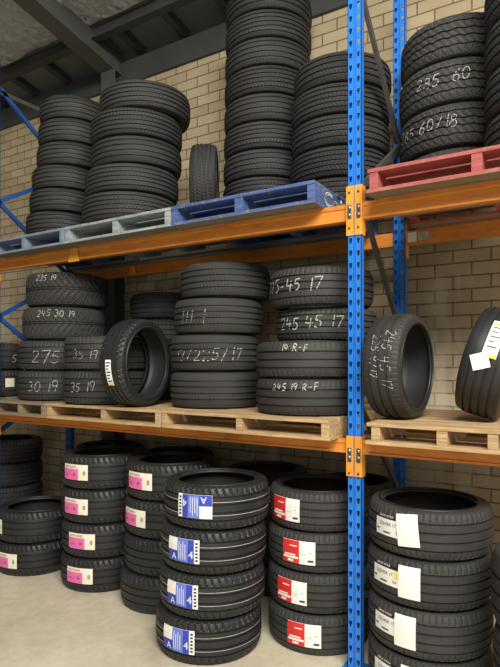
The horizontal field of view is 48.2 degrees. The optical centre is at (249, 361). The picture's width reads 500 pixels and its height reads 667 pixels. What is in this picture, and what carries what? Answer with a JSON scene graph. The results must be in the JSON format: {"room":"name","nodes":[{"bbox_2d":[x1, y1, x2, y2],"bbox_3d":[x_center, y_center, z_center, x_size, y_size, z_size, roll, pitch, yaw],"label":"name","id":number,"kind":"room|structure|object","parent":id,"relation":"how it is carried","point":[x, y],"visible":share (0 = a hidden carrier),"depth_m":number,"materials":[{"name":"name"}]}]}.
{"room":"tire warehouse","nodes":[
{"label":"tire warehouse","id":0,"kind":"room"},
{"bbox_2d":[0,0,143,65],"bbox_3d":[-1.407,-3.374,3.406,16.000,0.576,2.880,0,0,32],"label":"ceiling","id":1,"kind":"structure","parent":0,"point":[20,33],"depth_m":5.15,"materials":[{"name":"concrete"}]},
{"bbox_2d":[0,0,225,109],"bbox_3d":[-1.190,-3.358,3.753,16.000,0.810,3.900,0,0,32],"label":"ceiling","id":2,"kind":"structure","parent":0,"point":[198,16],"depth_m":5.32,"materials":[{"name":"grey metal"}]},
{"bbox_2d":[0,570,495,666],"bbox_3d":[-3.259,1.710,0.448,16.000,0.120,11.300,0,0,32],"label":"floor","id":3,"kind":"structure","parent":0,"point":[45,622],"depth_m":3.38,"materials":[{"name":"concrete"}]},
{"bbox_2d":[0,538,63,575],"bbox_3d":[-1.745,1.526,4.580,0.626,0.247,0.626,0,0,-21],"label":"tyre","id":4,"kind":"object","parent":3,"relation":"on","point":[19,559],"visible":0.47,"depth_m":4.30,"materials":[{"name":"rubber"}]},
{"bbox_2d":[0,495,63,542],"bbox_3d":[-1.737,1.276,4.580,0.626,0.247,0.626,0,0,-5],"label":"tyre","id":5,"kind":"object","parent":4,"relation":"on","point":[33,519],"visible":0.74,"depth_m":4.33,"materials":[{"name":"rubber"}]},
{"bbox_2d":[0,86,73,450],"bbox_3d":[-1.923,-0.450,5.032,0.140,4.200,0.900,0,0,32],"label":"frame","id":6,"kind":"object","parent":3,"relation":"on","point":[9,98],"visible":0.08,"depth_m":4.87,"materials":[{"name":"blue paint"}]},
{"bbox_2d":[60,549,124,591],"bbox_3d":[-1.118,1.528,4.280,0.656,0.243,0.656,0,0,-15],"label":"tyre","id":7,"kind":"object","parent":3,"relation":"on","point":[87,574],"visible":0.44,"depth_m":3.99,"materials":[{"name":"rubber"}]},
{"bbox_2d":[61,517,126,557],"bbox_3d":[-1.110,1.282,4.280,0.632,0.243,0.632,0,0,-39],"label":"tyre","id":8,"kind":"object","parent":7,"relation":"on","point":[92,540],"visible":0.48,"depth_m":3.99,"materials":[{"name":"rubber"}]},
{"bbox_2d":[61,484,127,522],"bbox_3d":[-1.114,1.038,4.280,0.656,0.243,0.656,0,0,-15],"label":"tyre","id":9,"kind":"object","parent":8,"relation":"on","point":[80,505],"visible":0.53,"depth_m":3.99,"materials":[{"name":"rubber"}]},
{"bbox_2d":[61,445,145,488],"bbox_3d":[-1.114,0.792,4.280,0.656,0.243,0.656,0,0,-15],"label":"tyre","id":10,"kind":"object","parent":9,"relation":"on","point":[96,466],"visible":0.73,"depth_m":4.01,"materials":[{"name":"rubber"}]},
{"bbox_2d":[101,66,124,444],"bbox_3d":[-1.343,-0.598,5.478,0.180,4.496,0.140,0,0,32],"label":"column","id":11,"kind":"structure","parent":3,"relation":"on","point":[114,313],"depth_m":5.43,"materials":[{"name":"grey metal"}]},
{"bbox_2d":[13,0,123,77],"bbox_3d":[-2.219,-3.256,4.097,0.190,0.918,3.390,0,0,32],"label":"rafter","id":12,"kind":"object","parent":11,"relation":"on","point":[56,18],"visible":0.87,"depth_m":5.06,"materials":[{"name":"grey paint"}]},
{"bbox_2d":[0,0,195,84],"bbox_3d":[-0.607,-3.054,4.684,16.000,0.115,0.085,0,0,32],"label":"roof purlin","id":13,"kind":"structure","parent":12,"relation":"attached to","point":[153,9],"depth_m":5.12,"materials":[{"name":"grey metal"}]},
{"bbox_2d":[120,562,160,613],"bbox_3d":[-0.591,1.527,3.930,0.628,0.244,0.628,0,0,34],"label":"tyre","id":14,"kind":"object","parent":3,"relation":"on","point":[140,592],"visible":0.33,"depth_m":3.66,"materials":[{"name":"rubber"}]},
{"bbox_2d":[124,529,163,575],"bbox_3d":[-0.562,1.281,3.930,0.632,0.244,0.632,0,0,17],"label":"tyre","id":15,"kind":"object","parent":14,"relation":"on","point":[143,555],"visible":0.31,"depth_m":3.65,"materials":[{"name":"rubber"}]},
{"bbox_2d":[125,493,166,537],"bbox_3d":[-0.555,1.035,3.930,0.636,0.244,0.636,0,0,0],"label":"tyre","id":16,"kind":"object","parent":15,"relation":"on","point":[143,517],"visible":0.37,"depth_m":3.65,"materials":[{"name":"rubber"}]},
{"bbox_2d":[126,451,216,500],"bbox_3d":[-0.548,0.789,3.930,0.636,0.244,0.636,0,0,-22],"label":"tyre","id":17,"kind":"object","parent":16,"relation":"on","point":[147,474],"visible":0.73,"depth_m":3.69,"materials":[{"name":"rubber"}]},
{"bbox_2d":[156,599,261,663],"bbox_3d":[-0.243,1.528,3.320,0.626,0.242,0.626,0,0,-4],"label":"tyre","id":18,"kind":"object","parent":3,"relation":"on","point":[182,638],"visible":0.69,"depth_m":3.05,"materials":[{"name":"rubber"}]},
{"bbox_2d":[160,559,264,618],"bbox_3d":[-0.223,1.284,3.320,0.620,0.242,0.620,0,0,-4],"label":"tyre","id":19,"kind":"object","parent":18,"relation":"on","point":[192,595],"visible":0.71,"depth_m":3.06,"materials":[{"name":"rubber"}]},
{"bbox_2d":[161,517,265,573],"bbox_3d":[-0.214,1.040,3.320,0.636,0.242,0.636,0,0,-4],"label":"tyre","id":20,"kind":"object","parent":19,"relation":"on","point":[187,549],"visible":0.74,"depth_m":3.05,"materials":[{"name":"rubber"}]},
{"bbox_2d":[164,468,268,528],"bbox_3d":[-0.196,0.796,3.318,0.618,0.242,0.621,0,0,-3],"label":"tyre","id":21,"kind":"object","parent":20,"relation":"on","point":[203,498],"visible":1,"depth_m":3.08,"materials":[{"name":"rubber"}]},
{"bbox_2d":[263,565,270,595],"bbox_3d":[0.118,1.542,4.221,0.640,0.213,0.640,0,0,42],"label":"tyre","id":22,"kind":"object","parent":3,"relation":"on","point":[267,592],"visible":0.02,"depth_m":3.91,"materials":[{"name":"rubber"}]},
{"bbox_3d":[0.118,1.327,4.221,0.640,0.213,0.640,0,0,42],"label":"tyre","id":23,"kind":"object","parent":22,"relation":"on","visible":0},
{"bbox_2d":[264,507,271,534],"bbox_3d":[0.118,1.113,4.221,0.640,0.213,0.640,0,0,42],"label":"tyre","id":24,"kind":"object","parent":23,"relation":"on","point":[267,519],"visible":0.02,"depth_m":3.90,"materials":[{"name":"rubber"}]},
{"bbox_2d":[226,461,307,490],"bbox_3d":[0.118,0.897,4.221,0.640,0.213,0.640,0,0,42],"label":"tyre","id":25,"kind":"object","parent":24,"relation":"on","point":[272,470],"visible":0.34,"depth_m":4.43,"materials":[{"name":"rubber"}]},
{"bbox_2d":[268,595,369,654],"bbox_3d":[0.419,1.535,3.410,0.613,0.228,0.618,0,0,7],"label":"tyre","id":26,"kind":"object","parent":3,"relation":"on","point":[309,633],"visible":0.51,"depth_m":3.14,"materials":[{"name":"rubber"}]},
{"bbox_2d":[268,556,369,613],"bbox_3d":[0.420,1.305,3.412,0.614,0.228,0.614,0,0,7],"label":"tyre","id":27,"kind":"object","parent":26,"relation":"on","point":[309,592],"visible":0.53,"depth_m":3.13,"materials":[{"name":"rubber"}]},
{"bbox_2d":[268,519,369,572],"bbox_3d":[0.419,1.075,3.410,0.613,0.228,0.616,0,0,7],"label":"tyre","id":28,"kind":"object","parent":27,"relation":"on","point":[302,550],"visible":0.54,"depth_m":3.14,"materials":[{"name":"rubber"}]},
{"bbox_2d":[269,474,369,531],"bbox_3d":[0.423,0.845,3.412,0.610,0.228,0.610,0,0,-6],"label":"tyre","id":29,"kind":"object","parent":28,"relation":"on","point":[307,502],"visible":0.84,"depth_m":3.17,"materials":[{"name":"rubber"}]},
{"bbox_2d":[342,0,406,666],"bbox_3d":[0.782,-0.450,3.339,0.140,4.200,0.900,0,0,32],"label":"frame","id":30,"kind":"object","parent":3,"relation":"on","point":[355,398],"visible":0.66,"depth_m":2.99,"materials":[{"name":"blue paint"}]},
{"bbox_2d":[0,186,353,280],"bbox_3d":[-0.784,-0.807,3.844,3.185,0.265,0.070,0,0,32],"label":"beam","id":31,"kind":"structure","parent":30,"relation":"attached to","point":[342,214],"depth_m":3.52,"materials":[{"name":"orange metal"}]},
{"bbox_2d":[0,228,149,271],"bbox_3d":[-1.444,-0.910,4.685,0.870,0.120,1.010,0,0,32],"label":"pallet","id":32,"kind":"object","parent":31,"relation":"on","point":[49,240],"visible":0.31,"depth_m":4.41,"materials":[{"name":"blue paint"}]},
{"bbox_2d":[26,211,82,233],"bbox_3d":[-1.508,-1.058,4.460,0.524,0.174,0.524,0,0,-40],"label":"tyre","id":33,"kind":"object","parent":32,"relation":"on","point":[41,221],"visible":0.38,"depth_m":4.22,"materials":[{"name":"rubber"}]},
{"bbox_2d":[29,188,85,214],"bbox_3d":[-1.480,-1.233,4.460,0.524,0.174,0.524,0,0,-1],"label":"tyre","id":34,"kind":"object","parent":33,"relation":"on","point":[45,199],"visible":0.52,"depth_m":4.23,"materials":[{"name":"rubber"}]},
{"bbox_2d":[32,165,88,191],"bbox_3d":[-1.460,-1.409,4.460,0.524,0.174,0.524,0,0,8],"label":"tyre","id":35,"kind":"object","parent":34,"relation":"on","point":[46,176],"visible":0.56,"depth_m":4.23,"materials":[{"name":"rubber"}]},
{"bbox_2d":[36,141,92,169],"bbox_3d":[-1.424,-1.584,4.460,0.524,0.174,0.524,0,0,-3],"label":"tyre","id":36,"kind":"object","parent":35,"relation":"on","point":[57,152],"visible":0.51,"depth_m":4.23,"materials":[{"name":"rubber"}]},
{"bbox_2d":[38,118,91,146],"bbox_3d":[-1.412,-1.760,4.460,0.524,0.174,0.524,0,0,40],"label":"tyre","id":37,"kind":"object","parent":36,"relation":"on","point":[56,129],"visible":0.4,"depth_m":4.23,"materials":[{"name":"rubber"}]},
{"bbox_2d":[39,95,98,123],"bbox_3d":[-1.400,-1.935,4.460,0.524,0.174,0.524,0,0,6],"label":"tyre","id":38,"kind":"object","parent":37,"relation":"on","point":[56,106],"visible":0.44,"depth_m":4.23,"materials":[{"name":"rubber"}]},
{"bbox_2d":[64,207,248,262],"bbox_3d":[-0.650,-0.910,4.189,0.986,0.120,1.010,0,0,32],"label":"pallet","id":39,"kind":"object","parent":31,"relation":"on","point":[154,222],"visible":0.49,"depth_m":3.94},
{"bbox_2d":[82,191,174,223],"bbox_3d":[-0.880,-1.067,4.100,0.680,0.193,0.680,0,0,5],"label":"tyre","id":40,"kind":"object","parent":39,"relation":"on","point":[111,204],"visible":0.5,"depth_m":3.79,"materials":[{"name":"rubber"}]},
{"bbox_2d":[85,163,178,205],"bbox_3d":[-0.862,-1.260,4.100,0.670,0.189,0.670,0,0,-17],"label":"tyre","id":41,"kind":"object","parent":40,"relation":"on","point":[132,177],"visible":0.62,"depth_m":3.81,"materials":[{"name":"rubber"}]},
{"bbox_2d":[91,136,181,180],"bbox_3d":[-0.829,-1.452,4.100,0.650,0.189,0.650,0,0,25],"label":"tyre","id":42,"kind":"object","parent":41,"relation":"on","point":[142,150],"visible":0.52,"depth_m":3.82,"materials":[{"name":"rubber"}]},
{"bbox_2d":[90,107,181,152],"bbox_3d":[-0.829,-1.641,4.100,0.660,0.187,0.660,0,0,-44],"label":"tyre","id":43,"kind":"object","parent":42,"relation":"on","point":[125,121],"visible":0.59,"depth_m":3.82,"materials":[{"name":"rubber"}]},
{"bbox_2d":[99,79,189,133],"bbox_3d":[-0.766,-1.831,4.100,0.654,0.189,0.654,0,0,16],"label":"tyre","id":44,"kind":"object","parent":43,"relation":"on","point":[160,97],"visible":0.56,"depth_m":3.83,"materials":[{"name":"rubber"}]},
{"bbox_2d":[189,144,218,202],"bbox_3d":[-0.330,-1.275,4.100,0.189,0.610,0.610,0,0,-1],"label":"tyre","id":45,"kind":"object","parent":39,"relation":"on","point":[203,161],"visible":0.6,"depth_m":3.82,"materials":[{"name":"rubber"}]},
{"bbox_2d":[171,180,378,250],"bbox_3d":[0.194,-0.910,3.660,0.998,0.120,1.010,0,0,32],"label":"pallet","id":46,"kind":"object","parent":31,"relation":"on","point":[307,195],"visible":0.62,"depth_m":3.33,"materials":[{"name":"blue paint"}]},
{"bbox_2d":[316,177,378,219],"bbox_3d":[0.597,-1.060,3.750,0.644,0.177,0.644,0,0,-28],"label":"tyre","id":47,"kind":"object","parent":46,"relation":"on","point":[338,185],"visible":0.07,"depth_m":3.44,"materials":[{"name":"rubber"}]},
{"bbox_2d":[290,145,388,183],"bbox_3d":[0.597,-1.246,3.750,0.650,0.193,0.650,0,0,-13],"label":"tyre","id":48,"kind":"object","parent":47,"relation":"on","point":[332,161],"visible":0.39,"depth_m":3.47,"materials":[{"name":"rubber"}]},
{"bbox_2d":[291,114,389,161],"bbox_3d":[0.604,-1.442,3.750,0.650,0.193,0.650,0,0,-8],"label":"tyre","id":49,"kind":"object","parent":48,"relation":"on","point":[331,130],"visible":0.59,"depth_m":3.49,"materials":[{"name":"rubber"}]},
{"bbox_2d":[291,82,389,133],"bbox_3d":[0.604,-1.637,3.750,0.650,0.193,0.650,0,0,35],"label":"tyre","id":50,"kind":"object","parent":49,"relation":"on","point":[328,99],"visible":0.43,"depth_m":3.48,"materials":[{"name":"rubber"}]},
{"bbox_2d":[294,51,391,100],"bbox_3d":[0.617,-1.831,3.750,0.644,0.193,0.644,0,0,33],"label":"tyre","id":51,"kind":"object","parent":50,"relation":"on","point":[329,68],"visible":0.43,"depth_m":3.48,"materials":[{"name":"rubber"}]},
{"bbox_3d":[0.121,-1.056,4.237,0.650,0.169,0.650,0,0,-38],"label":"tyre","id":52,"kind":"object","parent":46,"relation":"on","visible":0},
{"bbox_2d":[223,177,290,196],"bbox_3d":[0.121,-1.226,4.237,0.650,0.169,0.650,0,0,-38],"label":"tyre","id":53,"kind":"object","parent":52,"relation":"on","point":[246,185],"visible":0.2,"depth_m":3.94,"materials":[{"name":"rubber"}]},
{"bbox_2d":[223,149,292,187],"bbox_3d":[0.124,-1.410,4.237,0.650,0.195,0.650,0,0,14],"label":"tyre","id":54,"kind":"object","parent":53,"relation":"on","point":[258,162],"visible":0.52,"depth_m":3.94,"materials":[{"name":"rubber"}]},
{"bbox_2d":[224,121,292,160],"bbox_3d":[0.127,-1.607,4.237,0.650,0.195,0.650,0,0,32],"label":"tyre","id":55,"kind":"object","parent":54,"relation":"on","point":[260,134],"visible":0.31,"depth_m":3.95,"materials":[{"name":"rubber"}]},
{"bbox_2d":[224,93,294,134],"bbox_3d":[0.130,-1.803,4.237,0.650,0.195,0.650,0,0,-11],"label":"tyre","id":56,"kind":"object","parent":55,"relation":"on","point":[262,106],"visible":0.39,"depth_m":3.94,"materials":[{"name":"rubber"}]},
{"bbox_2d":[225,65,297,108],"bbox_3d":[0.133,-2.000,4.237,0.650,0.195,0.650,0,0,7],"label":"tyre","id":57,"kind":"object","parent":56,"relation":"on","point":[263,78],"visible":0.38,"depth_m":3.95,"materials":[{"name":"rubber"}]},
{"bbox_2d":[225,37,309,83],"bbox_3d":[0.136,-2.196,4.237,0.650,0.195,0.650,0,0,-17],"label":"tyre","id":58,"kind":"object","parent":57,"relation":"on","point":[264,50],"visible":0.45,"depth_m":3.95,"materials":[{"name":"rubber"}]},
{"bbox_2d":[225,9,311,56],"bbox_3d":[0.140,-2.393,4.237,0.650,0.195,0.650,0,0,-39],"label":"tyre","id":59,"kind":"object","parent":58,"relation":"on","point":[267,22],"visible":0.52,"depth_m":3.96,"materials":[{"name":"rubber"}]},
{"bbox_2d":[226,0,311,30],"bbox_3d":[0.142,-2.589,4.237,0.650,0.195,0.650,0,0,-3],"label":"tyre","id":60,"kind":"object","parent":59,"relation":"on","point":[235,9],"visible":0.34,"depth_m":4.00,"materials":[{"name":"rubber"}]},
{"bbox_2d":[0,414,353,476],"bbox_3d":[-0.784,0.502,3.844,3.185,0.215,0.070,0,0,32],"label":"beam","id":61,"kind":"structure","parent":30,"relation":"attached to","point":[345,445],"depth_m":3.50,"materials":[{"name":"orange metal"}]},
{"bbox_2d":[0,398,94,417],"bbox_3d":[-1.530,0.360,4.739,0.665,0.110,1.010,0,0,32],"label":"pallet","id":62,"kind":"object","parent":61,"relation":"on","point":[17,406],"visible":0.2,"depth_m":4.34,"materials":[{"name":"brown wood"}]},
{"bbox_2d":[17,370,70,400],"bbox_3d":[-1.590,0.185,4.630,0.630,0.237,0.630,0,0,-41],"label":"tyre","id":63,"kind":"object","parent":62,"relation":"on","point":[34,385],"visible":0.52,"depth_m":4.34,"materials":[{"name":"rubber"}]},
{"bbox_2d":[18,340,71,369],"bbox_3d":[-1.582,-0.053,4.630,0.630,0.237,0.630,0,0,-28],"label":"tyre","id":64,"kind":"object","parent":63,"relation":"on","point":[33,354],"visible":0.55,"depth_m":4.34,"materials":[{"name":"rubber"}]},
{"bbox_2d":[22,306,104,339],"bbox_3d":[-1.536,-0.304,4.630,0.650,0.261,0.650,0,0,30],"label":"tyre","id":65,"kind":"object","parent":64,"relation":"on","point":[46,322],"visible":0.84,"depth_m":4.35,"materials":[{"name":"rubber"}]},
{"bbox_2d":[26,272,107,309],"bbox_3d":[-1.507,-0.571,4.630,0.650,0.267,0.650,0,0,37],"label":"tyre","id":66,"kind":"object","parent":65,"relation":"on","point":[65,289],"visible":0.95,"depth_m":4.36,"materials":[{"name":"rubber"}]},
{"bbox_2d":[46,400,204,426],"bbox_3d":[-0.772,0.360,4.264,1.108,0.110,1.010,0,0,32],"label":"pallet","id":67,"kind":"object","parent":61,"relation":"on","point":[114,414],"visible":0.34,"depth_m":3.92,"materials":[{"name":"brown wood"}]},
{"bbox_2d":[62,370,144,404],"bbox_3d":[-1.082,0.182,4.200,0.620,0.244,0.620,0,0,-19],"label":"tyre","id":68,"kind":"object","parent":67,"relation":"on","point":[80,387],"visible":0.66,"depth_m":3.92,"materials":[{"name":"rubber"}]},
{"bbox_2d":[64,336,145,369],"bbox_3d":[-1.074,-0.064,4.200,0.620,0.244,0.620,0,0,-14],"label":"tyre","id":69,"kind":"object","parent":68,"relation":"on","point":[81,352],"visible":0.7,"depth_m":3.94,"materials":[{"name":"rubber"}]},
{"bbox_2d":[99,319,170,406],"bbox_3d":[-0.774,0.005,3.833,0.199,0.600,0.604,0,0,25],"label":"tyre","id":70,"kind":"object","parent":67,"relation":"on","point":[115,347],"visible":1,"depth_m":3.70,"materials":[{"name":"rubber"}]},
{"bbox_2d":[158,373,171,399],"bbox_3d":[-0.710,0.197,4.727,0.600,0.215,0.600,0,0,0],"label":"tyre","id":71,"kind":"object","parent":67,"relation":"on","point":[166,395],"visible":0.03,"depth_m":4.44,"materials":[{"name":"rubber"}]},
{"bbox_2d":[141,346,178,372],"bbox_3d":[-0.710,-0.021,4.727,0.600,0.215,0.600,0,0,0],"label":"tyre","id":72,"kind":"object","parent":71,"relation":"on","point":[172,369],"visible":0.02,"depth_m":4.46,"materials":[{"name":"rubber"}]},
{"bbox_2d":[135,319,178,345],"bbox_3d":[-0.710,-0.237,4.727,0.600,0.215,0.600,0,0,0],"label":"tyre","id":73,"kind":"object","parent":72,"relation":"on","point":[167,326],"visible":0.16,"depth_m":4.44,"materials":[{"name":"rubber"}]},
{"bbox_2d":[130,292,183,318],"bbox_3d":[-0.710,-0.455,4.727,0.600,0.215,0.600,0,0,0],"label":"tyre","id":74,"kind":"object","parent":73,"relation":"on","point":[148,305],"visible":0.5,"depth_m":4.45,"materials":[{"name":"rubber"}]},
{"bbox_2d":[162,404,386,440],"bbox_3d":[0.194,0.360,3.660,1.156,0.110,1.010,0,0,32],"label":"pallet","id":75,"kind":"object","parent":61,"relation":"on","point":[249,420],"visible":0.58,"depth_m":3.32,"materials":[{"name":"brown wood"}]},
{"bbox_2d":[170,371,258,408],"bbox_3d":[-0.242,0.183,3.870,0.612,0.242,0.612,0,0,-4],"label":"tyre","id":76,"kind":"object","parent":75,"relation":"on","point":[189,389],"visible":0.94,"depth_m":3.61,"materials":[{"name":"rubber"}]},
{"bbox_2d":[170,334,258,370],"bbox_3d":[-0.242,-0.061,3.869,0.612,0.242,0.613,0,0,-4],"label":"tyre","id":77,"kind":"object","parent":76,"relation":"on","point":[190,352],"visible":0.98,"depth_m":3.61,"materials":[{"name":"rubber"}]},
{"bbox_2d":[174,297,262,335],"bbox_3d":[-0.215,-0.301,3.870,0.616,0.235,0.616,0,0,-3],"label":"tyre","id":78,"kind":"object","parent":77,"relation":"on","point":[208,315],"visible":0.95,"depth_m":3.61,"materials":[{"name":"rubber"}]},
{"bbox_2d":[181,261,269,301],"bbox_3d":[-0.170,-0.536,3.870,0.616,0.231,0.616,0,0,-3],"label":"tyre","id":79,"kind":"object","parent":78,"relation":"on","point":[230,279],"visible":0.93,"depth_m":3.61,"materials":[{"name":"rubber"}]},
{"bbox_2d":[256,377,359,415],"bbox_3d":[0.360,0.198,3.402,0.644,0.212,0.644,0,0,28],"label":"tyre","id":80,"kind":"object","parent":75,"relation":"on","point":[279,396],"visible":0.84,"depth_m":3.12,"materials":[{"name":"rubber"}]},
{"bbox_2d":[256,340,359,377],"bbox_3d":[0.360,-0.016,3.402,0.644,0.212,0.644,0,0,-43],"label":"tyre","id":81,"kind":"object","parent":80,"relation":"on","point":[296,358],"visible":0.87,"depth_m":3.12,"materials":[{"name":"rubber"}]},
{"bbox_2d":[276,307,376,341],"bbox_3d":[0.480,-0.224,3.534,0.630,0.199,0.630,0,0,-19],"label":"tyre","id":82,"kind":"object","parent":81,"relation":"on","point":[310,323],"visible":0.71,"depth_m":3.26,"materials":[{"name":"rubber"}]},
{"bbox_2d":[270,266,373,310],"bbox_3d":[0.443,-0.441,3.486,0.640,0.231,0.640,0,0,23],"label":"tyre","id":83,"kind":"object","parent":82,"relation":"on","point":[307,286],"visible":0.66,"depth_m":3.21,"materials":[{"name":"rubber"}]},
{"bbox_2d":[72,221,401,279],"bbox_3d":[-0.359,-0.805,4.522,3.185,0.250,0.055,0,0,32],"label":"beam","id":84,"kind":"structure","parent":30,"relation":"attached to","point":[384,241],"depth_m":4.23,"materials":[{"name":"orange metal"}]},
{"bbox_2d":[355,180,499,235],"bbox_3d":[1.632,-0.807,2.332,2.503,0.265,0.070,0,0,32],"label":"beam","id":85,"kind":"structure","parent":30,"relation":"attached to","point":[486,192],"depth_m":2.81,"materials":[{"name":"orange metal"}]},
{"bbox_2d":[366,144,499,229],"bbox_3d":[1.302,-0.910,2.966,1.071,0.120,1.010,0,0,32],"label":"pallet","id":86,"kind":"object","parent":85,"relation":"on","point":[480,165],"visible":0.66,"depth_m":2.77,"materials":[{"name":"red paint"}]},
{"bbox_2d":[414,147,482,212],"bbox_3d":[1.251,-1.081,3.373,0.650,0.221,0.650,0,0,-39],"label":"tyre","id":87,"kind":"object","parent":86,"relation":"on","point":[454,150],"visible":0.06,"depth_m":3.10,"materials":[{"name":"rubber"}]},
{"bbox_2d":[399,101,487,162],"bbox_3d":[1.245,-1.316,3.373,0.666,0.244,0.667,0,0,20],"label":"tyre","id":88,"kind":"object","parent":87,"relation":"on","point":[461,124],"visible":0.53,"depth_m":3.10,"materials":[{"name":"rubber"}]},
{"bbox_2d":[399,56,486,127],"bbox_3d":[1.245,-1.562,3.373,0.666,0.244,0.667,0,0,20],"label":"tyre","id":89,"kind":"object","parent":88,"relation":"on","point":[463,79],"visible":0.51,"depth_m":3.10,"materials":[{"name":"rubber"}]},
{"bbox_2d":[401,12,486,87],"bbox_3d":[1.251,-1.808,3.373,0.660,0.244,0.660,0,0,-18],"label":"tyre","id":90,"kind":"object","parent":89,"relation":"on","point":[460,35],"visible":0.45,"depth_m":3.10,"materials":[{"name":"rubber"}]},
{"bbox_2d":[484,115,499,146],"bbox_3d":[1.480,-1.083,2.731,0.620,0.224,0.620,0,0,43],"label":"tyre","id":91,"kind":"object","parent":86,"relation":"on","point":[492,135],"visible":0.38,"depth_m":2.70,"materials":[{"name":"rubber"}]},
{"bbox_2d":[484,67,499,126],"bbox_3d":[1.480,-1.309,2.731,0.620,0.224,0.620,0,0,43],"label":"tyre","id":92,"kind":"object","parent":91,"relation":"on","point":[492,90],"visible":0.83,"depth_m":2.72,"materials":[{"name":"rubber"}]},
{"bbox_2d":[484,20,499,81],"bbox_3d":[1.480,-1.535,2.731,0.620,0.224,0.620,0,0,43],"label":"tyre","id":93,"kind":"object","parent":92,"relation":"on","point":[492,45],"visible":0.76,"depth_m":2.72,"materials":[{"name":"rubber"}]},
{"bbox_2d":[355,436,499,477],"bbox_3d":[1.632,0.502,2.332,2.503,0.215,0.070,0,0,32],"label":"beam","id":94,"kind":"structure","parent":30,"relation":"attached to","point":[362,449],"depth_m":2.82,"materials":[{"name":"orange metal"}]},
{"bbox_2d":[365,409,499,454],"bbox_3d":[1.302,0.360,2.966,1.071,0.110,1.010,0,0,32],"label":"pallet","id":95,"kind":"object","parent":94,"relation":"on","point":[450,426],"visible":0.81,"depth_m":2.77,"materials":[{"name":"brown wood"}]},
{"bbox_2d":[362,314,433,418],"bbox_3d":[0.808,0.023,3.021,0.211,0.564,0.565,0,0,37],"label":"tyre","id":96,"kind":"object","parent":95,"relation":"on","point":[398,358],"visible":1,"depth_m":2.87,"materials":[{"name":"rubber"}]},
{"bbox_2d":[455,307,499,418],"bbox_3d":[1.250,0.006,2.872,0.344,0.574,0.572,0,0,35],"label":"tyre","id":97,"kind":"object","parent":95,"relation":"on","point":[477,388],"visible":1,"depth_m":2.68,"materials":[{"name":"rubber"}]},
{"bbox_2d":[403,219,499,258],"bbox_3d":[2.056,-0.805,3.010,2.503,0.250,0.055,0,0,32],"label":"beam","id":98,"kind":"structure","parent":30,"relation":"attached to","point":[486,229],"depth_m":3.49,"materials":[{"name":"orange metal"}]},
{"bbox_2d":[368,629,493,666],"bbox_3d":[0.927,1.532,2.896,0.615,0.235,0.622,0,0,18],"label":"tyre","id":99,"kind":"object","parent":3,"relation":"on","point":[379,654],"visible":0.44,"depth_m":2.71,"materials":[{"name":"rubber"}]},
{"bbox_2d":[368,585,493,661],"bbox_3d":[0.928,1.294,2.899,0.615,0.235,0.618,0,0,18],"label":"tyre","id":100,"kind":"object","parent":99,"relation":"on","point":[463,635],"visible":0.58,"depth_m":2.63,"materials":[{"name":"rubber"}]},
{"bbox_2d":[368,539,491,610],"bbox_3d":[0.925,1.058,2.897,0.615,0.235,0.621,0,0,18],"label":"tyre","id":101,"kind":"object","parent":100,"relation":"on","point":[435,585],"visible":0.67,"depth_m":2.63,"materials":[{"name":"rubber"}]},
{"bbox_2d":[369,487,493,560],"bbox_3d":[0.930,0.821,2.897,0.615,0.235,0.620,0,0,18],"label":"tyre","id":102,"kind":"object","parent":101,"relation":"on","point":[430,523],"visible":1,"depth_m":2.67,"materials":[{"name":"rubber"}]},
{"bbox_3d":[1.387,1.524,2.376,0.650,0.249,0.650,0,0,30],"label":"tyre","id":103,"kind":"object","parent":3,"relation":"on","visible":0},
{"bbox_2d":[493,621,499,666],"bbox_3d":[1.387,1.274,2.376,0.650,0.249,0.650,0,0,-28],"label":"tyre","id":104,"kind":"object","parent":103,"relation":"on","point":[496,633],"visible":0.94,"depth_m":2.43,"materials":[{"name":"rubber"}]},
{"bbox_2d":[491,542,499,624],"bbox_3d":[1.387,0.983,2.376,0.670,0.329,0.670,0,0,30],"label":"tyre","id":105,"kind":"object","parent":104,"relation":"on","point":[495,560],"visible":1,"depth_m":2.41,"materials":[{"name":"rubber"}]},
{"bbox_3d":[-2.423,1.538,5.646,0.620,0.221,0.620,0,0,-23],"label":"tyre","id":106,"kind":"object","parent":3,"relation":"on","visible":0},
{"bbox_2d":[0,479,42,504],"bbox_3d":[-2.423,1.315,5.646,0.620,0.221,0.620,0,0,22],"label":"tyre","id":107,"kind":"object","parent":106,"relation":"on","point":[7,493],"visible":0.51,"depth_m":5.42,"materials":[{"name":"rubber"}]},
{"bbox_2d":[0,458,42,486],"bbox_3d":[-2.423,1.093,5.646,0.620,0.221,0.620,0,0,22],"label":"tyre","id":108,"kind":"object","parent":107,"relation":"on","point":[20,473],"visible":0.79,"depth_m":5.42,"materials":[{"name":"rubber"}]},
{"bbox_2d":[0,434,42,463],"bbox_3d":[-2.423,0.870,5.646,0.620,0.221,0.620,0,0,22],"label":"tyre","id":109,"kind":"object","parent":108,"relation":"on","point":[14,448],"visible":1,"depth_m":5.45,"materials":[{"name":"rubber"}]},
{"bbox_2d":[0,0,499,598],"bbox_3d":[-0.356,-0.529,5.084,16.000,4.359,0.240,0,0,32],"label":"wall","id":110,"kind":"structure","parent":0,"point":[450,285],"depth_m":4.30,"materials":[{"name":"yellow brick"}]},
{"bbox_2d":[0,0,359,130],"bbox_3d":[-0.386,-2.818,5.037,16.000,0.218,0.190,0,0,32],"label":"beam","id":111,"kind":"structure","parent":110,"relation":"attached to","point":[211,41],"depth_m":5.23,"materials":[{"name":"grey metal"}]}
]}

